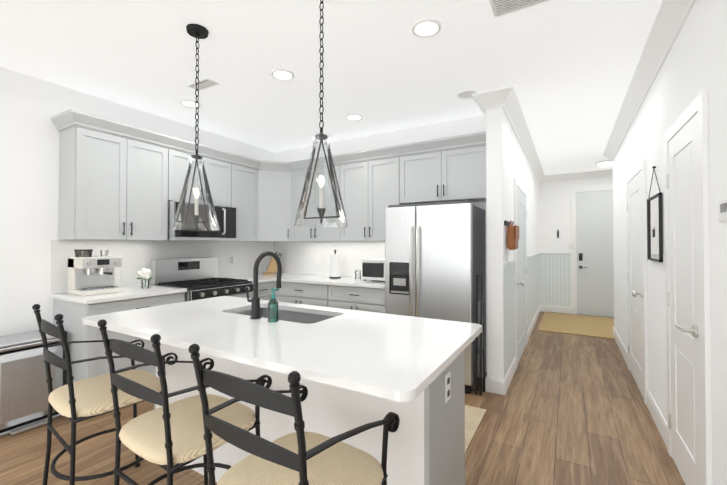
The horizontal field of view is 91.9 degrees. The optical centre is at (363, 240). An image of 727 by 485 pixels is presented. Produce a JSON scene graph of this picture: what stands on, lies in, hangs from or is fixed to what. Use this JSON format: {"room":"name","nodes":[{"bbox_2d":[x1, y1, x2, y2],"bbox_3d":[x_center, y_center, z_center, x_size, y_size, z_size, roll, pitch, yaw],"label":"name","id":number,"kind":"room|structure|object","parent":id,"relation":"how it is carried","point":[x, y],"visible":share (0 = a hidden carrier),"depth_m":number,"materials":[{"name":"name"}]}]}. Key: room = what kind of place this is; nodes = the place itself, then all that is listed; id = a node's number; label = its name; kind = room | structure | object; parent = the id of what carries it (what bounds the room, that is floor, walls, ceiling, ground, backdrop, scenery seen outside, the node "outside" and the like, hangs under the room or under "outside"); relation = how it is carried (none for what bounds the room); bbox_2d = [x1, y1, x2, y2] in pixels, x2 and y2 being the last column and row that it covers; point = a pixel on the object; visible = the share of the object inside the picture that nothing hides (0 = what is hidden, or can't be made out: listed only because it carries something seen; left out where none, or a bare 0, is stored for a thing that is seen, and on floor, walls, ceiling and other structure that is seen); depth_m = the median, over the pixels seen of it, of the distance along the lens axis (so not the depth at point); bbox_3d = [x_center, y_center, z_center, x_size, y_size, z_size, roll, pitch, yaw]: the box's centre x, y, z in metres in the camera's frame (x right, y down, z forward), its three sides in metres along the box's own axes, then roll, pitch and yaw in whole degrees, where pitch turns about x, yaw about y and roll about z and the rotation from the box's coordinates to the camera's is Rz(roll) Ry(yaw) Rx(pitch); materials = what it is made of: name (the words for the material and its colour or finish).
{"room":"kitchen","nodes":[
{"label":"kitchen","id":0,"kind":"room"},
{"bbox_2d":[0,67,274,335],"bbox_3d":[-3.236,0.005,2.028,0.100,2.700,7.620,0,-1,30],"label":"wall","id":1,"kind":"structure","parent":0,"point":[30,106],"depth_m":2.87,"materials":[{"name":"white paint"}]},
{"bbox_2d":[55,109,174,240],"bbox_3d":[-2.260,-0.517,3.282,0.320,1.030,0.818,0,-1,30],"label":"upper cabinet","id":2,"kind":"object","parent":1,"relation":"attached to","point":[120,181],"depth_m":3.08,"materials":[{"name":"grey wood"}]},
{"bbox_2d":[51,240,274,293],"bbox_3d":[-1.973,0.237,4.079,0.007,0.455,2.598,0,-1,30],"label":"backsplash","id":3,"kind":"structure","parent":1,"relation":"attached to","point":[136,255],"depth_m":3.65,"materials":[{"name":"tile"}]},
{"bbox_2d":[175,137,226,206],"bbox_3d":[-1.892,-0.710,3.915,0.320,0.630,0.761,0,-1,30],"label":"upper cabinet","id":4,"kind":"object","parent":1,"relation":"attached to","point":[215,163],"depth_m":3.82,"materials":[{"name":"grey wood"}]},
{"bbox_2d":[164,201,235,240],"bbox_3d":[-1.831,-0.191,3.873,0.461,0.388,0.748,0,-1,30],"label":"microwave","id":5,"kind":"object","parent":4,"relation":"attached to","point":[226,217],"visible":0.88,"depth_m":3.74,"materials":[{"name":"silver metal"}]},
{"bbox_2d":[230,255,236,263],"bbox_3d":[-1.676,0.245,4.530,0.052,0.120,0.080,0,-1,30],"label":"outlet","id":6,"kind":"object","parent":1,"relation":"attached to","point":[233,259],"depth_m":4.51,"materials":[{"name":"white plastic"}]},
{"bbox_2d":[227,151,258,240],"bbox_3d":[-1.580,-0.504,4.406,0.362,1.030,0.526,0,-1,30],"label":"upper cabinet","id":7,"kind":"object","parent":1,"relation":"attached to","point":[242,171],"depth_m":4.33,"materials":[{"name":"grey wood"}]},
{"bbox_2d":[0,0,661,174],"bbox_3d":[0.358,-1.382,2.278,6.070,0.080,11.650,0,-1,30],"label":"ceiling","id":8,"kind":"structure","parent":0,"point":[566,69],"depth_m":2.62,"materials":[{"name":"white paint"}]},
{"bbox_2d":[179,99,200,107],"bbox_3d":[-1.677,-1.323,3.403,0.184,0.024,0.184,0,-1,21],"label":"recessed light","id":9,"kind":"object","parent":8,"relation":"in","point":[188,103],"depth_m":3.40,"materials":[{"name":"white"}]},
{"bbox_2d":[172,24,219,230],"bbox_3d":[-1.058,-0.704,2.235,0.276,1.274,0.276,0,-1,30],"label":"pendant light","id":10,"kind":"object","parent":8,"relation":"hanging from","point":[197,31],"visible":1,"depth_m":2.24,"materials":[{"name":"glass"}]},
{"bbox_2d":[186,78,218,90],"bbox_3d":[-1.376,-1.327,3.007,0.280,0.011,0.120,0,-1,30],"label":"ceiling vent","id":11,"kind":"object","parent":8,"relation":"in","point":[205,83],"depth_m":2.99,"materials":[{"name":"white metal"}]},
{"bbox_2d":[271,68,293,80],"bbox_3d":[-0.649,-1.329,2.825,0.184,0.024,0.184,0,-1,24],"label":"recessed light","id":12,"kind":"object","parent":8,"relation":"in","point":[280,74],"depth_m":2.82,"materials":[{"name":"white"}]},
{"bbox_2d":[294,0,347,226],"bbox_3d":[-0.216,-0.709,1.812,0.276,1.274,0.276,0,-1,30],"label":"pendant light","id":13,"kind":"object","parent":8,"relation":"hanging from","point":[302,217],"visible":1,"depth_m":1.82,"materials":[{"name":"glass"}]},
{"bbox_2d":[346,113,362,120],"bbox_3d":[-0.099,-1.318,3.766,0.184,0.024,0.184,0,-1,24],"label":"recessed light","id":14,"kind":"object","parent":8,"relation":"in","point":[352,117],"depth_m":3.77,"materials":[{"name":"white"}]},
{"bbox_2d":[412,18,440,37],"bbox_3d":[0.396,-1.337,2.215,0.184,0.024,0.184,0,-1,24],"label":"recessed light","id":15,"kind":"object","parent":8,"relation":"in","point":[426,27],"depth_m":2.21,"materials":[{"name":"white"}]},
{"bbox_2d":[458,90,476,98],"bbox_3d":[0.945,-1.327,3.203,0.170,0.006,0.170,0,-1,30],"label":"ceiling disc","id":16,"kind":"object","parent":8,"relation":"attached to","point":[467,94],"visible":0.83,"depth_m":3.19,"materials":[{"name":"white plastic"}]},
{"bbox_2d":[489,0,549,16],"bbox_3d":[0.850,-1.340,1.921,0.300,0.011,0.270,0,-1,30],"label":"ceiling vent","id":17,"kind":"object","parent":8,"relation":"in","point":[501,7],"depth_m":2.00,"materials":[{"name":"white metal"}]},
{"bbox_2d":[596,160,612,166],"bbox_3d":[4.038,-1.278,5.831,0.300,0.122,0.300,0,-1,30],"label":"light","id":18,"kind":"object","parent":8,"relation":"attached to","point":[607,163],"visible":0.69,"depth_m":5.77,"materials":[{"name":"silver metal"}]},
{"bbox_2d":[0,311,684,484],"bbox_3d":[0.358,1.398,2.246,6.070,0.080,11.650,0,-1,30],"label":"floor","id":19,"kind":"structure","parent":0,"point":[568,409],"depth_m":2.44,"materials":[{"name":"brown wood"}]},
{"bbox_2d":[0,330,62,436],"bbox_3d":[-2.556,1.044,2.626,0.402,0.637,0.446,0,-1,30],"label":"trash can","id":20,"kind":"object","parent":19,"relation":"on","point":[24,394],"visible":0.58,"depth_m":2.54,"materials":[{"name":"metal"}]},
{"bbox_2d":[32,304,177,484],"bbox_3d":[-1.321,0.836,1.809,0.482,1.036,0.507,-1,-1,37],"label":"stool","id":21,"kind":"object","parent":19,"relation":"on","point":[74,403],"visible":0.79,"depth_m":1.67,"materials":[{"name":"metal"}]},
{"bbox_2d":[53,292,184,384],"bbox_3d":[-2.141,0.927,3.140,0.652,0.882,0.784,0,-1,30],"label":"base cabinet","id":22,"kind":"object","parent":19,"relation":"on","point":[74,314],"visible":0.33,"depth_m":2.78,"materials":[{"name":"grey wood"}]},
{"bbox_2d":[51,285,186,303],"bbox_3d":[-2.148,0.469,3.140,0.645,0.030,0.804,0,-1,30],"label":"countertop","id":23,"kind":"structure","parent":22,"relation":"on","point":[131,292],"depth_m":2.93,"materials":[{"name":"white stone"}]},
{"bbox_2d":[68,249,123,295],"bbox_3d":[-2.283,0.265,3.024,0.337,0.374,0.306,0,-1,30],"label":"espresso machine","id":24,"kind":"object","parent":23,"relation":"on","point":[89,273],"visible":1,"depth_m":2.97,"materials":[{"name":"silver metal"}]},
{"bbox_2d":[137,268,152,288],"bbox_3d":[-2.077,0.360,3.347,0.141,0.192,0.123,0,-1,30],"label":"flower vase","id":25,"kind":"object","parent":23,"relation":"on","point":[144,274],"visible":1,"depth_m":3.33,"materials":[{"name":"clear glass"}]},
{"bbox_2d":[97,319,271,484],"bbox_3d":[-0.730,0.832,1.470,0.481,1.036,0.527,0,-1,30],"label":"stool","id":26,"kind":"object","parent":19,"relation":"on","point":[166,436],"visible":0.96,"depth_m":1.35,"materials":[{"name":"metal"}]},
{"bbox_2d":[151,257,252,301],"bbox_3d":[-1.701,0.788,3.786,0.728,1.175,0.756,0,-1,30],"label":"range","id":27,"kind":"object","parent":19,"relation":"on","point":[198,278],"visible":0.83,"depth_m":3.77,"materials":[{"name":"silver metal"}]},
{"bbox_2d":[251,281,274,300],"bbox_3d":[-1.437,0.941,4.321,0.677,0.882,0.421,0,-1,30],"label":"base cabinet","id":28,"kind":"object","parent":19,"relation":"on","point":[264,288],"depth_m":4.23,"materials":[{"name":"grey wood"}]},
{"bbox_2d":[188,344,399,484],"bbox_3d":[-0.201,0.828,1.127,0.483,1.036,0.530,0,-1,30],"label":"stool","id":29,"kind":"object","parent":19,"relation":"on","point":[299,456],"visible":1,"depth_m":1.06,"materials":[{"name":"metal"}]},
{"bbox_2d":[275,281,330,306],"bbox_3d":[-0.588,0.942,4.372,0.890,0.882,0.676,0,-1,30],"label":"base cabinet","id":30,"kind":"object","parent":19,"relation":"on","point":[289,292],"depth_m":4.11,"materials":[{"name":"grey wood"}]},
{"bbox_2d":[150,340,464,484],"bbox_3d":[-0.405,0.914,2.067,1.878,0.883,0.582,0,-1,30],"label":"kitchen island","id":31,"kind":"object","parent":19,"relation":"on","point":[427,447],"depth_m":1.57,"materials":[{"name":"white wood"}]},
{"bbox_2d":[82,296,481,403],"bbox_3d":[-0.497,0.455,1.922,2.030,0.030,0.990,0,-1,30],"label":"island countertop","id":32,"kind":"structure","parent":31,"relation":"on","point":[385,356],"depth_m":1.56,"materials":[{"name":"white stone"}]},
{"bbox_2d":[246,251,281,318],"bbox_3d":[-0.584,0.253,2.076,0.102,0.378,0.233,0,-1,30],"label":"faucet","id":33,"kind":"object","parent":32,"relation":"on","point":[255,306],"visible":1,"depth_m":1.99,"materials":[{"name":"black metal"}]},
{"bbox_2d":[268,288,278,321],"bbox_3d":[-0.487,0.349,1.906,0.063,0.179,0.056,0,-1,30],"label":"soap bottle","id":34,"kind":"object","parent":32,"relation":"on","point":[273,309],"visible":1,"depth_m":1.89,"materials":[{"name":"teal glass"}]},
{"bbox_2d":[331,285,384,312],"bbox_3d":[0.043,0.938,4.036,0.784,0.882,0.620,0,-1,30],"label":"base cabinet","id":35,"kind":"object","parent":19,"relation":"on","point":[355,298],"depth_m":3.74,"materials":[{"name":"grey wood"}]},
{"bbox_2d":[224,273,384,288],"bbox_3d":[-0.649,0.482,4.212,2.153,0.030,1.023,0,-1,30],"label":"countertop","id":36,"kind":"structure","parent":35,"relation":"on","point":[324,279],"depth_m":4.19,"materials":[{"name":"white stone"}]},
{"bbox_2d":[263,252,281,274],"bbox_3d":[-1.260,0.314,4.880,0.254,0.318,0.090,0,-1,-25],"label":"knife block","id":37,"kind":"object","parent":36,"relation":"on","point":[272,267],"visible":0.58,"depth_m":4.84,"materials":[{"name":"brown wood"}]},
{"bbox_2d":[329,250,340,277],"bbox_3d":[-0.353,0.292,4.382,0.148,0.351,0.150,0,-1,30],"label":"paper towel holder","id":38,"kind":"object","parent":36,"relation":"on","point":[335,266],"visible":1,"depth_m":4.33,"materials":[{"name":"white paper"}]},
{"bbox_2d":[355,270,360,278],"bbox_3d":[-0.067,0.410,4.237,0.072,0.112,0.074,0,-1,30],"label":"glass jar","id":39,"kind":"object","parent":36,"relation":"on","point":[358,274],"visible":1,"depth_m":4.25,"materials":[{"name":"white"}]},
{"bbox_2d":[362,258,384,280],"bbox_3d":[0.212,0.339,4.040,0.400,0.250,0.339,0,-1,30],"label":"toaster oven","id":40,"kind":"object","parent":36,"relation":"on","point":[373,268],"visible":0.46,"depth_m":3.94,"materials":[{"name":"white plastic"}]},
{"bbox_2d":[385,200,485,393],"bbox_3d":[0.730,0.511,3.567,0.850,1.725,0.710,0,-1,30],"label":"fridge","id":41,"kind":"object","parent":19,"relation":"on","point":[435,265],"visible":0.79,"depth_m":3.29,"materials":[{"name":"silver metal"}]},
{"bbox_2d":[465,405,486,452],"bbox_3d":[-0.039,1.361,2.964,1.920,0.009,0.770,0,-1,30],"label":"kitchen rug","id":42,"kind":"object","parent":19,"relation":"on","point":[474,416],"visible":0.14,"depth_m":2.63,"materials":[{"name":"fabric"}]},
{"bbox_2d":[475,275,484,395],"bbox_3d":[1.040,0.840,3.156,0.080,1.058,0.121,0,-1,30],"label":"step stool","id":43,"kind":"object","parent":19,"relation":"on","point":[480,357],"visible":0.92,"depth_m":3.14,"materials":[{"name":"black metal"}]},
{"bbox_2d":[538,312,614,338],"bbox_3d":[3.749,1.393,5.772,1.470,0.011,1.660,0,-1,30],"label":"entry rug","id":44,"kind":"object","parent":19,"relation":"on","point":[593,326],"visible":0.64,"depth_m":5.72,"materials":[{"name":"beige fabric"}]},
{"bbox_2d":[274,115,486,371],"bbox_3d":[0.050,0.034,4.463,3.118,2.700,0.100,0,-1,30],"label":"wall","id":45,"kind":"structure","parent":0,"point":[465,126],"depth_m":4.17,"materials":[{"name":"white paint"}]},
{"bbox_2d":[259,160,290,240],"bbox_3d":[-1.200,-0.500,4.752,0.669,1.030,0.667,0,-1,30],"label":"upper cabinet","id":46,"kind":"object","parent":45,"relation":"attached to","point":[274,176],"depth_m":4.57,"materials":[{"name":"grey wood"}]},
{"bbox_2d":[291,154,342,240],"bbox_3d":[-0.544,-0.502,4.545,0.883,1.030,0.362,0,-1,30],"label":"upper cabinet","id":47,"kind":"object","parent":45,"relation":"attached to","point":[298,168],"depth_m":4.41,"materials":[{"name":"grey wood"}]},
{"bbox_2d":[275,241,384,276],"bbox_3d":[-0.380,0.244,4.648,2.125,0.455,0.007,0,-1,30],"label":"backsplash","id":48,"kind":"structure","parent":45,"relation":"attached to","point":[295,257],"depth_m":4.72,"materials":[{"name":"tile"}]},
{"bbox_2d":[343,145,402,240],"bbox_3d":[0.133,-0.507,4.173,0.898,1.030,0.321,0,-1,30],"label":"upper cabinet","id":49,"kind":"object","parent":45,"relation":"attached to","point":[372,178],"depth_m":4.01,"materials":[{"name":"grey wood"}]},
{"bbox_2d":[403,133,485,203],"bbox_3d":[0.877,-0.716,3.741,0.943,0.622,0.321,0,-1,30],"label":"upper cabinet","id":50,"kind":"object","parent":45,"relation":"attached to","point":[448,169],"depth_m":3.58,"materials":[{"name":"grey wood"}]},
{"bbox_2d":[486,107,538,379],"bbox_3d":[2.324,0.042,5.126,0.139,2.700,4.520,0,-1,30],"label":"wall","id":51,"kind":"structure","parent":0,"point":[507,162],"depth_m":3.19,"materials":[{"name":"white paint"}]},
{"bbox_2d":[472,90,495,116],"bbox_3d":[1.182,-1.260,3.413,0.120,0.133,0.595,0,-1,30],"label":"crown molding","id":52,"kind":"structure","parent":51,"relation":"attached to","point":[483,99],"depth_m":3.18,"materials":[{"name":"white wood"}]},
{"bbox_2d":[485,376,495,391],"bbox_3d":[1.236,1.307,3.404,0.015,0.130,0.506,0,-1,30],"label":"baseboard","id":53,"kind":"structure","parent":51,"relation":"attached to","point":[489,381],"depth_m":3.17,"materials":[{"name":"white wood"}]},
{"bbox_2d":[500,358,515,394],"bbox_3d":[1.423,1.307,3.433,0.033,0.130,0.746,0,-1,30],"label":"baseboard","id":54,"kind":"structure","parent":51,"relation":"attached to","point":[504,384],"depth_m":3.26,"materials":[{"name":"white wood"}]},
{"bbox_2d":[504,220,518,264],"bbox_3d":[1.410,0.023,3.332,0.092,0.414,0.340,0,-1,30],"label":"bag","id":55,"kind":"object","parent":51,"relation":"attached to","point":[512,236],"visible":1,"depth_m":3.23,"materials":[{"name":"leather"}]},
{"bbox_2d":[496,85,543,182],"bbox_3d":[2.400,-1.241,5.035,0.109,0.133,4.625,0,-1,30],"label":"crown molding","id":56,"kind":"structure","parent":51,"relation":"attached to","point":[506,97],"depth_m":3.75,"materials":[{"name":"white wood"}]},
{"bbox_2d":[514,178,526,368],"bbox_3d":[1.933,0.356,4.227,0.087,2.050,1.100,0,-1,30],"label":"door","id":57,"kind":"structure","parent":51,"relation":"attached to","point":[520,221],"depth_m":4.17,"materials":[{"name":"white paint"}]},
{"bbox_2d":[527,305,540,341],"bbox_3d":[2.858,1.335,5.870,0.015,0.130,2.669,0,-1,30],"label":"baseboard","id":58,"kind":"structure","parent":51,"relation":"attached to","point":[530,329],"depth_m":5.59,"materials":[{"name":"white wood"}]},
{"bbox_2d":[503,253,570,377],"bbox_3d":[2.623,0.745,4.954,0.542,1.030,4.500,0,-1,30],"label":"wainscoting","id":59,"kind":"structure","parent":51,"relation":"attached to","point":[548,278],"depth_m":6.30,"materials":[{"name":"grey wood"}]},
{"bbox_2d":[539,177,612,316],"bbox_3d":[4.660,0.057,6.437,2.852,2.700,0.100,0,-1,30],"label":"wall","id":60,"kind":"structure","parent":0,"point":[554,207],"depth_m":6.88,"materials":[{"name":"white paint"}]},
{"bbox_2d":[542,305,570,313],"bbox_3d":[3.772,1.347,6.872,0.500,0.130,0.015,0,-1,30],"label":"baseboard","id":61,"kind":"structure","parent":60,"relation":"attached to","point":[545,308],"depth_m":6.87,"materials":[{"name":"white wood"}]},
{"bbox_2d":[544,169,612,182],"bbox_3d":[4.675,-1.226,6.324,2.497,0.133,0.105,0,-1,30],"label":"crown molding","id":62,"kind":"structure","parent":60,"relation":"attached to","point":[606,173],"depth_m":6.66,"materials":[{"name":"white wood"}]},
{"bbox_2d":[571,185,613,316],"bbox_3d":[4.444,0.202,6.459,1.070,2.410,0.072,0,-1,30],"label":"door","id":63,"kind":"structure","parent":60,"relation":"attached to","point":[592,266],"depth_m":6.58,"materials":[{"name":"paint"}]},
{"bbox_2d":[613,0,726,484],"bbox_3d":[1.207,-0.009,0.811,0.140,2.700,10.000,0,-1,30],"label":"wall","id":64,"kind":"structure","parent":0,"point":[694,65],"depth_m":1.94,"materials":[{"name":"white paint"}]},
{"bbox_2d":[613,326,627,365],"bbox_3d":[3.275,1.319,4.471,0.036,0.130,1.596,0,-1,30],"label":"baseboard","id":65,"kind":"structure","parent":64,"relation":"attached to","point":[619,342],"depth_m":4.31,"materials":[{"name":"white wood"}]},
{"bbox_2d":[626,158,647,404],"bbox_3d":[2.575,0.346,3.378,0.087,2.050,1.000,0,-1,30],"label":"door","id":66,"kind":"structure","parent":64,"relation":"attached to","point":[637,304],"depth_m":3.24,"materials":[{"name":"white paint"}]},
{"bbox_2d":[603,0,695,160],"bbox_3d":[1.153,-1.289,0.975,0.108,0.133,10.005,0,-1,30],"label":"crown molding","id":67,"kind":"structure","parent":64,"relation":"attached to","point":[669,21],"depth_m":2.48,"materials":[{"name":"white wood"}]},
{"bbox_2d":[647,166,662,261],"bbox_3d":[2.161,-0.199,2.612,0.021,0.703,0.430,0,-1,30],"label":"mirror","id":68,"kind":"object","parent":64,"relation":"attached to","point":[654,230],"visible":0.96,"depth_m":2.58,"materials":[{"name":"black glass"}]},
{"bbox_2d":[646,390,667,448],"bbox_3d":[2.163,1.297,2.588,0.015,0.130,0.740,0,-1,30],"label":"baseboard","id":69,"kind":"structure","parent":64,"relation":"attached to","point":[656,414],"depth_m":2.55,"materials":[{"name":"white wood"}]},
{"bbox_2d":[663,252,665,269],"bbox_3d":[2.030,0.139,2.367,0.006,0.120,0.080,0,-1,30],"label":"switch plate","id":70,"kind":"object","parent":64,"relation":"attached to","point":[664,257],"depth_m":2.37,"materials":[{"name":"white plastic"}]},
{"bbox_2d":[664,90,711,484],"bbox_3d":[1.756,0.330,1.962,0.072,2.050,0.750,0,-1,30],"label":"door","id":71,"kind":"structure","parent":64,"relation":"attached to","point":[688,346],"depth_m":1.86,"materials":[{"name":"white paint"}]},
{"bbox_2d":[718,199,726,222],"bbox_3d":[1.450,-0.117,1.399,0.028,0.090,0.120,0,-1,30],"label":"thermostat","id":72,"kind":"object","parent":64,"relation":"attached to","point":[722,205],"visible":1,"depth_m":1.41,"materials":[{"name":"white plastic"}]}
]}

